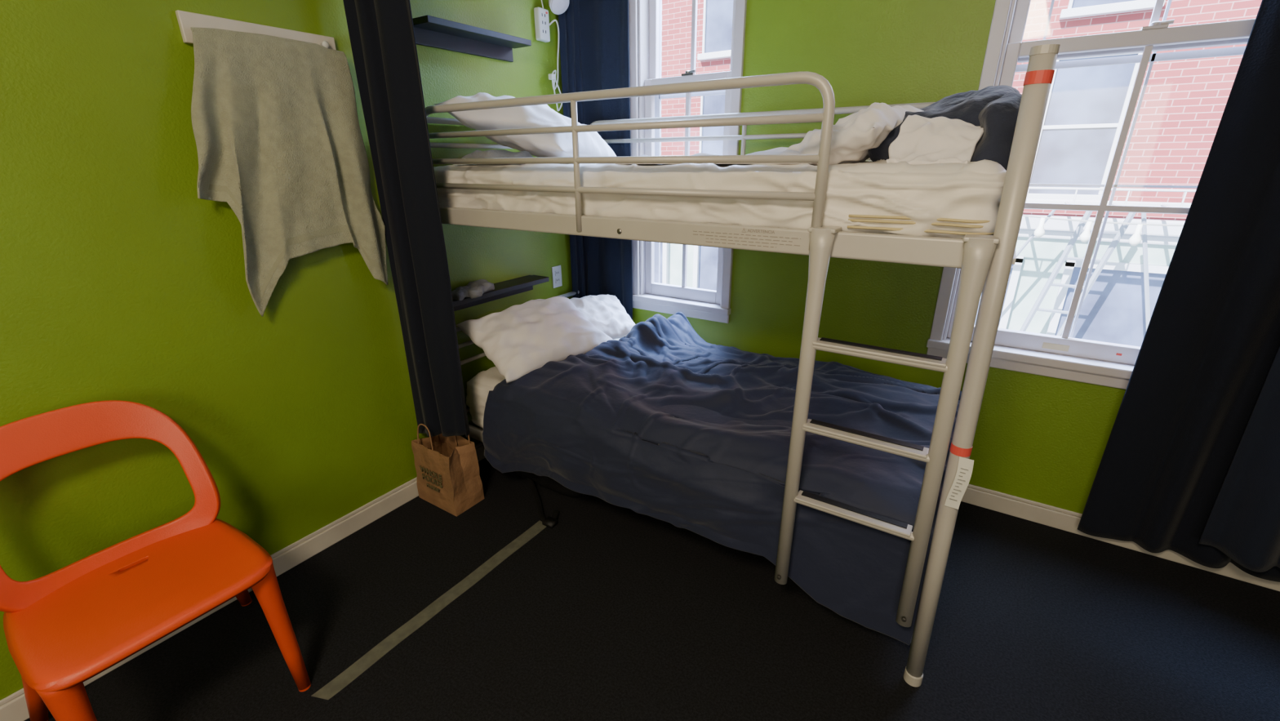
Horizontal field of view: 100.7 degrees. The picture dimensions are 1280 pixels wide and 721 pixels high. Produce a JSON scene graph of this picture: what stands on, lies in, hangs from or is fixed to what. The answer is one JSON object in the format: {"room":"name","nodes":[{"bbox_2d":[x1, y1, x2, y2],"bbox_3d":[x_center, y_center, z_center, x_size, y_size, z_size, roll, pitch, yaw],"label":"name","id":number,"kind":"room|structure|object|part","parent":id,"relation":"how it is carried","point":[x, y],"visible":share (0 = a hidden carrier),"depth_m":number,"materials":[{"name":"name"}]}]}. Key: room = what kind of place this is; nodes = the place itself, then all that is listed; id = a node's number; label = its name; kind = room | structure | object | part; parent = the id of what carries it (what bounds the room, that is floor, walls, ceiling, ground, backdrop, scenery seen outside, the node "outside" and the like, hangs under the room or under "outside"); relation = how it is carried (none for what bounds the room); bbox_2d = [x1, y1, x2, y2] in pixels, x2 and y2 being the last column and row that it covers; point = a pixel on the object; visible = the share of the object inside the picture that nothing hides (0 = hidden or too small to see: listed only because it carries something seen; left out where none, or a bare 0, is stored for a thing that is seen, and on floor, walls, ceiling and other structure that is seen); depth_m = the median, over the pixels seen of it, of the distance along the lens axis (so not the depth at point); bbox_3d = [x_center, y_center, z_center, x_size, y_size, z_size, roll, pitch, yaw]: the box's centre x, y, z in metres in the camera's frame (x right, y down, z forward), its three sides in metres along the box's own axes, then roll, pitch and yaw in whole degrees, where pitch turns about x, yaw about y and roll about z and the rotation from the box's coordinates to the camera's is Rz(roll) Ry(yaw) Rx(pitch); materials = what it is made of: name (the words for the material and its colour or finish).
{"room":"dormitory","nodes":[
{"label":"dormitory","id":0,"kind":"room"},
{"bbox_2d":[0,0,573,699],"bbox_3d":[-1.555,-0.316,1.291,0.150,2.500,4.300,13,24,31],"label":"wall","id":1,"kind":"structure","parent":0,"point":[118,282],"depth_m":1.53,"materials":[{"name":"green paint"}]},
{"bbox_2d":[0,441,485,720],"bbox_3d":[-1.478,0.827,1.675,0.014,0.090,4.300,13,24,31],"label":"baseboard","id":2,"kind":"structure","parent":1,"relation":"attached to","point":[13,707],"depth_m":2.02,"materials":[{"name":"white wood"}]},
{"bbox_2d":[175,9,336,49],"bbox_3d":[-1.113,-0.959,1.587,0.042,0.076,0.419,13,24,31],"label":"board","id":3,"kind":"object","parent":1,"relation":"attached to","point":[186,20],"visible":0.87,"depth_m":1.52,"materials":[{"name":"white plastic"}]},
{"bbox_2d":[190,26,388,316],"bbox_3d":[-1.092,-0.575,1.691,0.064,0.810,0.564,13,24,31],"label":"towel","id":4,"kind":"object","parent":3,"relation":"hanging from","point":[275,123],"visible":1,"depth_m":1.65,"materials":[{"name":"grey fabric"}]},
{"bbox_3d":[-1.015,-1.015,1.708,0.024,0.022,0.022,13,24,31],"label":"knob","id":5,"kind":"part","parent":3,"relation":"part of","materials":[{"name":"white plastic"}]},
{"bbox_2d":[412,15,531,62],"bbox_3d":[-0.662,-1.277,2.127,0.122,0.075,0.520,13,24,31],"label":"wall shelf","id":6,"kind":"object","parent":1,"relation":"attached to","point":[429,31],"visible":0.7,"depth_m":2.09,"materials":[{"name":"black"}]},
{"bbox_3d":[-0.708,-1.285,2.149,0.018,0.075,0.508,13,24,31],"label":"panel","id":7,"kind":"part","parent":6,"relation":"part of","materials":[{"name":"black"}]},
{"bbox_2d":[453,275,549,311],"bbox_3d":[-0.676,-0.302,2.459,0.122,0.075,0.620,13,24,31],"label":"wall shelf","id":8,"kind":"object","parent":1,"relation":"attached to","point":[525,283],"visible":0.45,"depth_m":2.50,"materials":[{"name":"black wood"}]},
{"bbox_2d":[451,279,494,300],"bbox_3d":[-0.734,-0.306,2.323,0.123,0.063,0.244,6,22,17],"label":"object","id":9,"kind":"object","parent":8,"relation":"on","point":[475,289],"visible":0.94,"depth_m":2.28,"materials":[{"name":"grey fabric"}]},
{"bbox_2d":[533,7,550,42],"bbox_3d":[-0.452,-1.548,2.451,0.036,0.130,0.070,13,24,31],"label":"plug adapter","id":10,"kind":"object","parent":1,"relation":"attached to","point":[541,15],"visible":1,"depth_m":2.44,"materials":[{"name":"white plastic"}]},
{"bbox_2d":[548,19,562,111],"bbox_3d":[-0.408,-1.403,2.531,0.029,0.388,0.074,13,24,31],"label":"charging cable","id":11,"kind":"object","parent":10,"relation":"attached to","point":[552,77],"visible":0.94,"depth_m":2.54,"materials":[{"name":"white plastic"}]},
{"bbox_2d":[541,0,569,14],"bbox_3d":[-0.388,-1.663,2.432,0.119,0.129,0.096,4,21,12],"label":"lamp","id":12,"kind":"object","parent":1,"relation":"attached to","point":[557,6],"visible":1,"depth_m":2.43,"materials":[{"name":"white plastic"}]},
{"bbox_2d":[551,0,568,14],"bbox_3d":[-0.366,-1.634,2.433,0.064,0.072,0.088,13,24,31],"label":"diffuser","id":13,"kind":"object","parent":12,"relation":"attached to","point":[557,6],"depth_m":2.44,"materials":[{"name":"white plastic"}]},
{"bbox_2d":[551,265,562,288],"bbox_3d":[-0.449,-0.455,2.881,0.010,0.116,0.072,13,24,31],"label":"wall outlet","id":14,"kind":"object","parent":1,"relation":"attached to","point":[556,270],"visible":1,"depth_m":2.88,"materials":[{"name":"white plastic"}]},
{"bbox_2d":[555,270,559,275],"bbox_3d":[-0.447,-0.473,2.873,0.003,0.028,0.034,13,24,31],"label":"socket","id":15,"kind":"object","parent":14,"relation":"attached to","point":[557,272],"depth_m":2.87,"materials":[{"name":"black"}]},
{"bbox_2d":[555,277,559,283],"bbox_3d":[-0.447,-0.436,2.887,0.003,0.028,0.034,13,24,31],"label":"socket","id":16,"kind":"object","parent":14,"relation":"attached to","point":[557,279],"depth_m":2.89,"materials":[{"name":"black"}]},
{"bbox_2d":[24,457,1279,720],"bbox_3d":[0.335,1.324,0.592,4.650,0.100,4.600,13,24,31],"label":"floor","id":17,"kind":"structure","parent":0,"point":[610,611],"depth_m":1.66,"materials":[{"name":"carpet"}]},
{"bbox_2d":[0,400,311,720],"bbox_3d":[-1.265,0.558,1.339,0.536,0.828,0.521,13,24,31],"label":"plastic chair","id":18,"kind":"object","parent":17,"relation":"on","point":[64,627],"visible":1,"depth_m":1.30,"materials":[{"name":"orange plastic"}]},
{"bbox_3d":[-1.511,0.772,1.319,0.231,0.445,0.064,2,21,6],"label":"leg","id":19,"kind":"part","parent":18,"relation":"part of","materials":[{"name":"orange plastic"}]},
{"bbox_3d":[-1.184,0.836,1.151,0.072,0.429,0.064,13,24,31],"label":"leg","id":20,"kind":"part","parent":18,"relation":"part of","materials":[{"name":"orange plastic"}]},
{"bbox_3d":[-1.393,0.338,1.345,0.189,0.421,0.459,13,24,31],"label":"backrest","id":21,"kind":"part","parent":18,"relation":"part of","materials":[{"name":"orange plastic"}]},
{"bbox_3d":[-1.223,0.557,1.309,0.436,0.041,0.448,13,24,31],"label":"seat","id":22,"kind":"part","parent":18,"relation":"part of","materials":[{"name":"orange plastic"}]},
{"bbox_3d":[-1.276,0.644,1.653,0.064,0.445,0.231,-12,24,-28],"label":"leg","id":23,"kind":"part","parent":18,"relation":"part of","materials":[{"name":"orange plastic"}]},
{"bbox_3d":[-0.981,0.725,1.440,0.072,0.429,0.064,13,24,31],"label":"leg","id":24,"kind":"part","parent":18,"relation":"part of","materials":[{"name":"orange plastic"}]},
{"bbox_2d":[311,520,546,699],"bbox_3d":[-0.648,0.807,1.833,0.055,0.001,0.920,13,24,31],"label":"tape","id":25,"kind":"object","parent":17,"relation":"on","point":[358,667],"visible":0.98,"depth_m":1.73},
{"bbox_2d":[411,423,484,516],"bbox_3d":[-0.841,0.431,2.289,0.261,0.384,0.158,13,24,31],"label":"paper bag","id":26,"kind":"object","parent":17,"relation":"on","point":[447,468],"visible":0.97,"depth_m":2.25,"materials":[{"name":"brown paper"}]},
{"bbox_3d":[-0.897,0.332,2.217,0.100,0.145,0.013,13,24,31],"label":"handle","id":27,"kind":"part","parent":26,"relation":"part of","materials":[{"name":"paper"}]},
{"bbox_3d":[-0.762,0.309,2.272,0.100,0.145,0.013,13,24,31],"label":"handle","id":28,"kind":"part","parent":26,"relation":"part of","materials":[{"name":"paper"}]},
{"bbox_2d":[515,471,582,528],"bbox_3d":[-0.345,0.462,2.513,0.430,0.170,0.710,13,24,31],"label":"duffel bag","id":29,"kind":"object","parent":17,"relation":"on","point":[546,482],"visible":0.17,"depth_m":2.33,"materials":[{"name":"black fabric"}]},
{"bbox_2d":[425,44,1060,686],"bbox_3d":[0.209,-0.153,2.112,2.014,1.590,1.048,13,24,31],"label":"bunk bed","id":30,"kind":"object","parent":17,"relation":"on","point":[984,262],"visible":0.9,"depth_m":1.33,"materials":[{"name":"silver metal"}]},
{"bbox_3d":[-0.015,0.507,2.010,1.947,0.060,0.020,13,24,31],"label":"rail","id":31,"kind":"part","parent":30,"relation":"part of","materials":[{"name":"beige metal"}]},
{"bbox_2d":[466,337,620,428],"bbox_3d":[0.226,0.234,2.279,1.952,0.274,0.932,13,24,31],"label":"mattress","id":32,"kind":"object","parent":30,"relation":"on","point":[478,387],"visible":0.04,"depth_m":2.37,"materials":[{"name":"white fabric"}]},
{"bbox_2d":[569,294,635,339],"bbox_3d":[-0.212,-0.226,2.739,0.340,0.182,0.334,-10,23,-25],"label":"pillow","id":33,"kind":"object","parent":32,"relation":"on","point":[606,313],"visible":0.64,"depth_m":2.69,"materials":[{"name":"white fabric"}]},
{"bbox_2d":[482,311,961,644],"bbox_3d":[0.290,0.236,2.187,1.737,0.610,0.998,13,24,31],"label":"duvet","id":34,"kind":"object","parent":32,"relation":"on","point":[660,420],"visible":0.88,"depth_m":1.85,"materials":[{"name":"blue fabric"}]},
{"bbox_2d":[455,296,612,382],"bbox_3d":[-0.462,-0.134,2.424,0.374,0.233,0.615,19,28,41],"label":"pillow","id":35,"kind":"object","parent":34,"relation":"on","point":[519,340],"visible":0.96,"depth_m":2.31,"materials":[{"name":"white fabric"}]},
{"bbox_3d":[-0.187,-0.594,1.611,1.489,0.394,0.025,13,24,31],"label":"guard rail","id":36,"kind":"part","parent":30,"relation":"part of","materials":[{"name":"silver metal"}]},
{"bbox_3d":[-0.063,-0.402,1.613,1.932,0.062,0.024,13,24,31],"label":"rail","id":37,"kind":"part","parent":30,"relation":"part of","materials":[{"name":"silver metal"}]},
{"bbox_2d":[433,159,1006,238],"bbox_3d":[0.205,-0.632,1.946,1.955,0.194,0.979,13,24,31],"label":"mattress","id":38,"kind":"object","parent":30,"relation":"on","point":[956,200],"visible":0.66,"depth_m":1.36,"materials":[{"name":"white fabric"}]},
{"bbox_2d":[461,149,533,158],"bbox_3d":[-0.526,-0.740,1.924,0.342,0.044,0.152,13,24,31],"label":"shirt","id":39,"kind":"object","parent":38,"relation":"on","point":[491,153],"visible":0.57,"depth_m":1.88,"materials":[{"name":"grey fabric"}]},
{"bbox_2d":[433,92,616,157],"bbox_3d":[-0.419,-0.915,2.121,0.580,0.272,0.497,9,23,24],"label":"pillow","id":40,"kind":"object","parent":38,"relation":"on","point":[590,144],"visible":0.66,"depth_m":1.94,"materials":[{"name":"white fabric"}]},
{"bbox_2d":[615,146,813,164],"bbox_3d":[0.351,-0.673,1.745,0.661,0.051,0.720,13,24,31],"label":"sheet","id":41,"kind":"object","parent":38,"relation":"on","point":[781,150],"visible":0.13,"depth_m":1.45,"materials":[{"name":"white fabric"}]},
{"bbox_2d":[786,102,922,165],"bbox_3d":[0.564,-0.580,1.431,0.333,0.196,0.306,-17,26,-37],"label":"pillow","id":42,"kind":"object","parent":38,"relation":"on","point":[853,135],"visible":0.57,"depth_m":1.30,"materials":[{"name":"white fabric"}]},
{"bbox_2d":[886,115,983,164],"bbox_3d":[0.681,-0.508,1.224,0.191,0.117,0.114,13,24,31],"label":"pillow","id":43,"kind":"object","parent":38,"relation":"on","point":[920,140],"visible":0.93,"depth_m":1.22,"materials":[{"name":"white fabric"}]},
{"bbox_2d":[867,85,1022,170],"bbox_3d":[0.824,-0.601,1.429,0.364,0.237,0.585,13,24,31],"label":"blanket","id":44,"kind":"object","parent":38,"relation":"on","point":[995,109],"visible":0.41,"depth_m":1.20,"materials":[{"name":"blue fabric"}]},
{"bbox_2d":[693,231,800,247],"bbox_3d":[0.272,-0.317,1.394,0.300,0.027,0.001,13,24,31],"label":"print","id":45,"kind":"object","parent":30,"relation":"attached to","point":[704,238],"depth_m":1.39,"materials":[{"name":"beige paper"}]},
{"bbox_3d":[0.418,-0.870,2.331,1.654,0.394,0.025,13,24,31],"label":"guard rail","id":46,"kind":"part","parent":30,"relation":"part of","materials":[{"name":"silver metal"}]},
{"bbox_3d":[0.438,0.182,1.446,0.059,1.061,0.050,13,24,31],"label":"ladder rail","id":47,"kind":"part","parent":30,"relation":"part of","materials":[{"name":"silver metal"}]},
{"bbox_3d":[0.444,-0.315,1.274,0.064,0.010,0.065,13,24,31],"label":"hook plate","id":48,"kind":"part","parent":30,"relation":"part of","materials":[{"name":"silver metal"}]},
{"bbox_3d":[0.708,0.229,1.275,0.061,1.031,0.050,13,24,31],"label":"ladder rail","id":49,"kind":"part","parent":30,"relation":"part of","materials":[{"name":"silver metal"}]},
{"bbox_2d":[949,467,968,501],"bbox_3d":[0.760,0.296,1.265,0.024,0.089,0.004,13,24,31],"label":"print","id":50,"kind":"object","parent":30,"relation":"attached to","point":[958,477],"depth_m":1.27,"materials":[{"name":"grey paper"}]},
{"bbox_3d":[0.713,-0.254,1.108,0.064,0.010,0.065,13,24,31],"label":"hook plate","id":51,"kind":"part","parent":30,"relation":"part of","materials":[{"name":"silver metal"}]},
{"bbox_3d":[0.764,0.169,1.250,0.072,1.567,0.042,13,24,31],"label":"post","id":52,"kind":"part","parent":30,"relation":"part of","materials":[{"name":"silver metal"}]},
{"bbox_2d":[632,0,1125,513],"bbox_3d":[1.546,-0.558,1.870,4.650,2.500,0.150,13,24,31],"label":"wall","id":53,"kind":"structure","parent":0,"point":[1043,439],"depth_m":2.13,"materials":[{"name":"green paint"}]},
{"bbox_2d":[628,0,746,323],"bbox_3d":[0.232,-1.094,2.565,0.595,1.780,0.185,13,24,31],"label":"window","id":54,"kind":"structure","parent":53,"relation":"in","point":[645,33],"depth_m":2.59,"materials":[{"name":"white paint"}]},
{"bbox_3d":[0.238,-0.298,2.865,0.595,0.079,0.185,13,24,31],"label":"sill","id":55,"kind":"part","parent":54,"relation":"part of","materials":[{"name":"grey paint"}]},
{"bbox_3d":[0.232,-0.830,2.660,0.471,1.061,0.035,13,24,31],"label":"sash","id":56,"kind":"part","parent":54,"relation":"part of","materials":[{"name":"grey paint"}]},
{"bbox_3d":[0.273,-1.130,2.618,0.471,1.660,0.015,13,24,31],"label":"storm frame","id":57,"kind":"part","parent":54,"relation":"part of","materials":[{"name":"grey"}]},
{"bbox_3d":[0.248,-1.591,2.408,0.471,0.650,0.035,13,24,31],"label":"sash","id":58,"kind":"part","parent":54,"relation":"part of","materials":[{"name":"grey paint"}]},
{"bbox_2d":[926,0,1255,389],"bbox_3d":[1.589,-0.788,1.729,0.880,1.780,0.185,13,24,31],"label":"window","id":59,"kind":"structure","parent":53,"relation":"in","point":[1064,357],"depth_m":1.82,"materials":[{"name":"grey paint"}]},
{"bbox_3d":[1.591,-0.815,1.722,0.870,1.725,0.158,13,24,31],"label":"casing","id":60,"kind":"part","parent":59,"relation":"part of","materials":[{"name":"grey paint"}]},
{"bbox_3d":[1.595,0.008,2.030,0.880,0.079,0.185,13,24,31],"label":"sill","id":61,"kind":"part","parent":59,"relation":"part of","materials":[{"name":"grey paint"}]},
{"bbox_3d":[1.605,-1.285,1.573,0.756,0.650,0.035,13,24,31],"label":"sash","id":62,"kind":"part","parent":59,"relation":"part of","materials":[{"name":"grey paint"}]},
{"bbox_3d":[1.630,-0.825,1.782,0.756,1.660,0.015,13,24,31],"label":"storm frame","id":63,"kind":"part","parent":59,"relation":"part of","materials":[{"name":"grey"}]},
{"bbox_2d":[960,483,1279,591],"bbox_3d":[1.510,0.594,2.232,4.350,0.090,0.014,13,24,31],"label":"baseboard","id":64,"kind":"structure","parent":53,"relation":"attached to","point":[1058,517],"depth_m":2.13,"materials":[{"name":"white wood"}]},
{"bbox_3d":[0.317,-1.108,-0.327,4.650,0.100,4.600,13,24,31],"label":"ceiling","id":65,"kind":"structure","parent":0,"visible":0},
{"bbox_2d":[342,0,470,436],"bbox_3d":[-0.838,-0.696,1.861,0.277,2.198,0.047,7,22,18],"label":"curtain","id":66,"kind":"object","parent":65,"relation":"hanging from","point":[381,33],"visible":0.99,"depth_m":1.90,"materials":[{"name":"black fabric"}]},
{"bbox_2d":[558,0,632,337],"bbox_3d":[-0.204,-0.930,2.780,0.351,2.419,0.105,5,21,13],"label":"curtain","id":67,"kind":"object","parent":65,"relation":"hanging from","point":[593,34],"visible":0.44,"depth_m":2.63,"materials":[{"name":"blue fabric"}]},
{"bbox_2d":[1077,0,1279,582],"bbox_3d":[1.945,-0.432,1.462,0.620,2.448,0.073,13,24,31],"label":"curtain","id":68,"kind":"object","parent":65,"relation":"hanging from","point":[1211,344],"visible":0.81,"depth_m":1.69,"materials":[{"name":"black fabric"}]},
{"bbox_2d":[1198,346,1279,572],"bbox_3d":[2.273,-0.344,1.124,0.993,2.378,0.089,13,25,32],"label":"curtain","id":69,"kind":"object","parent":65,"relation":"hanging from","point":[1243,522],"visible":1,"depth_m":1.67,"materials":[{"name":"black fabric"}]},
{"label":"outside","id":70,"kind":"structure","parent":0,"visible":0},
{"bbox_3d":[0.123,2.372,7.865,21.000,0.200,5.800,13,24,31],"label":"street","id":71,"kind":"object","parent":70,"visible":0},
{"bbox_2d":[660,0,1262,346],"bbox_3d":[1.528,-3.419,8.028,19.000,10.500,0.540,13,24,31],"label":"brick building","id":72,"kind":"structure","parent":71,"relation":"on","point":[1184,103],"depth_m":5.87,"materials":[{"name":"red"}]},
{"bbox_3d":[-0.286,-1.012,10.041,1.800,2.800,0.015,13,24,31],"label":"shop glass","id":73,"kind":"part","parent":72,"relation":"part of","materials":[{"name":"clear glass"}]},
{"bbox_3d":[1.721,-0.560,8.805,1.800,2.800,0.015,13,24,31],"label":"shop glass","id":74,"kind":"part","parent":72,"relation":"part of","materials":[{"name":"clear glass"}]},
{"bbox_3d":[1.242,-3.372,8.065,0.660,1.390,0.015,13,24,31],"label":"pane","id":75,"kind":"part","parent":72,"relation":"part of","materials":[{"name":"clear glass"}]},
{"bbox_3d":[1.228,-5.163,7.388,0.660,1.520,0.015,13,24,31],"label":"pane","id":76,"kind":"part","parent":72,"relation":"part of","materials":[{"name":"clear glass"}]},
{"bbox_3d":[3.896,-0.070,7.466,1.800,2.800,0.015,13,24,31],"label":"shop glass","id":77,"kind":"part","parent":72,"relation":"part of","materials":[{"name":"clear glass"}]},
{"bbox_3d":[4.838,-2.562,5.850,0.660,1.390,0.015,13,24,31],"label":"pane","id":78,"kind":"part","parent":72,"relation":"part of","materials":[{"name":"clear glass"}]},
{"bbox_2d":[979,186,1195,336],"bbox_3d":[4.919,-0.492,5.866,3.234,2.718,0.802,13,24,31],"label":"fire escape","id":79,"kind":"object","parent":72,"relation":"attached to","point":[1130,216],"visible":0.28,"depth_m":5.65,"materials":[{"name":"grey metal"}]},
{"bbox_3d":[4.704,-1.561,5.127,3.215,0.192,0.021,13,24,31],"label":"railing","id":80,"kind":"part","parent":79,"relation":"part of","materials":[{"name":"grey metal"}]},
{"bbox_3d":[1.454,-2.326,8.306,19.000,0.260,0.240,13,24,31],"label":"cornice","id":81,"kind":"part","parent":72,"relation":"part of","materials":[{"name":"grey"}]},
{"bbox_3d":[4.824,-4.353,5.173,0.660,1.520,0.015,13,24,31],"label":"pane","id":82,"kind":"part","parent":72,"relation":"part of","materials":[{"name":"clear glass"}]},
{"bbox_3d":[5.819,0.363,6.282,1.800,2.800,0.015,13,24,31],"label":"shop glass","id":83,"kind":"part","parent":72,"relation":"part of","materials":[{"name":"clear glass"}]},
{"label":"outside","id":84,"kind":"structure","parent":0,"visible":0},
{"bbox_2d":[1022,214,1093,242],"bbox_3d":[3.348,-1.069,4.283,0.461,0.187,0.069,13,24,31],"label":"string lights","id":85,"kind":"object","parent":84,"point":[1039,232],"depth_m":4.24,"materials":[{"name":"grey"}]},
{"bbox_3d":[3.270,-1.083,4.332,0.072,0.160,0.068,13,24,31],"label":"bulb","id":86,"kind":"part","parent":85,"relation":"part of","materials":[{"name":"white glass"}]},
{"bbox_3d":[3.521,-1.013,4.183,0.072,0.160,0.068,13,24,31],"label":"bulb","id":87,"kind":"part","parent":85,"relation":"part of","materials":[{"name":"white glass"}]},
{"bbox_2d":[1101,221,1183,245],"bbox_3d":[3.772,-0.960,4.027,0.461,0.165,0.069,13,24,31],"label":"string lights","id":88,"kind":"object","parent":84,"point":[1135,239],"depth_m":4.01,"materials":[{"name":"grey"}]},
{"bbox_3d":[3.772,-0.952,4.030,0.072,0.160,0.068,13,24,31],"label":"bulb","id":89,"kind":"part","parent":88,"relation":"part of","materials":[{"name":"white glass"}]}
]}

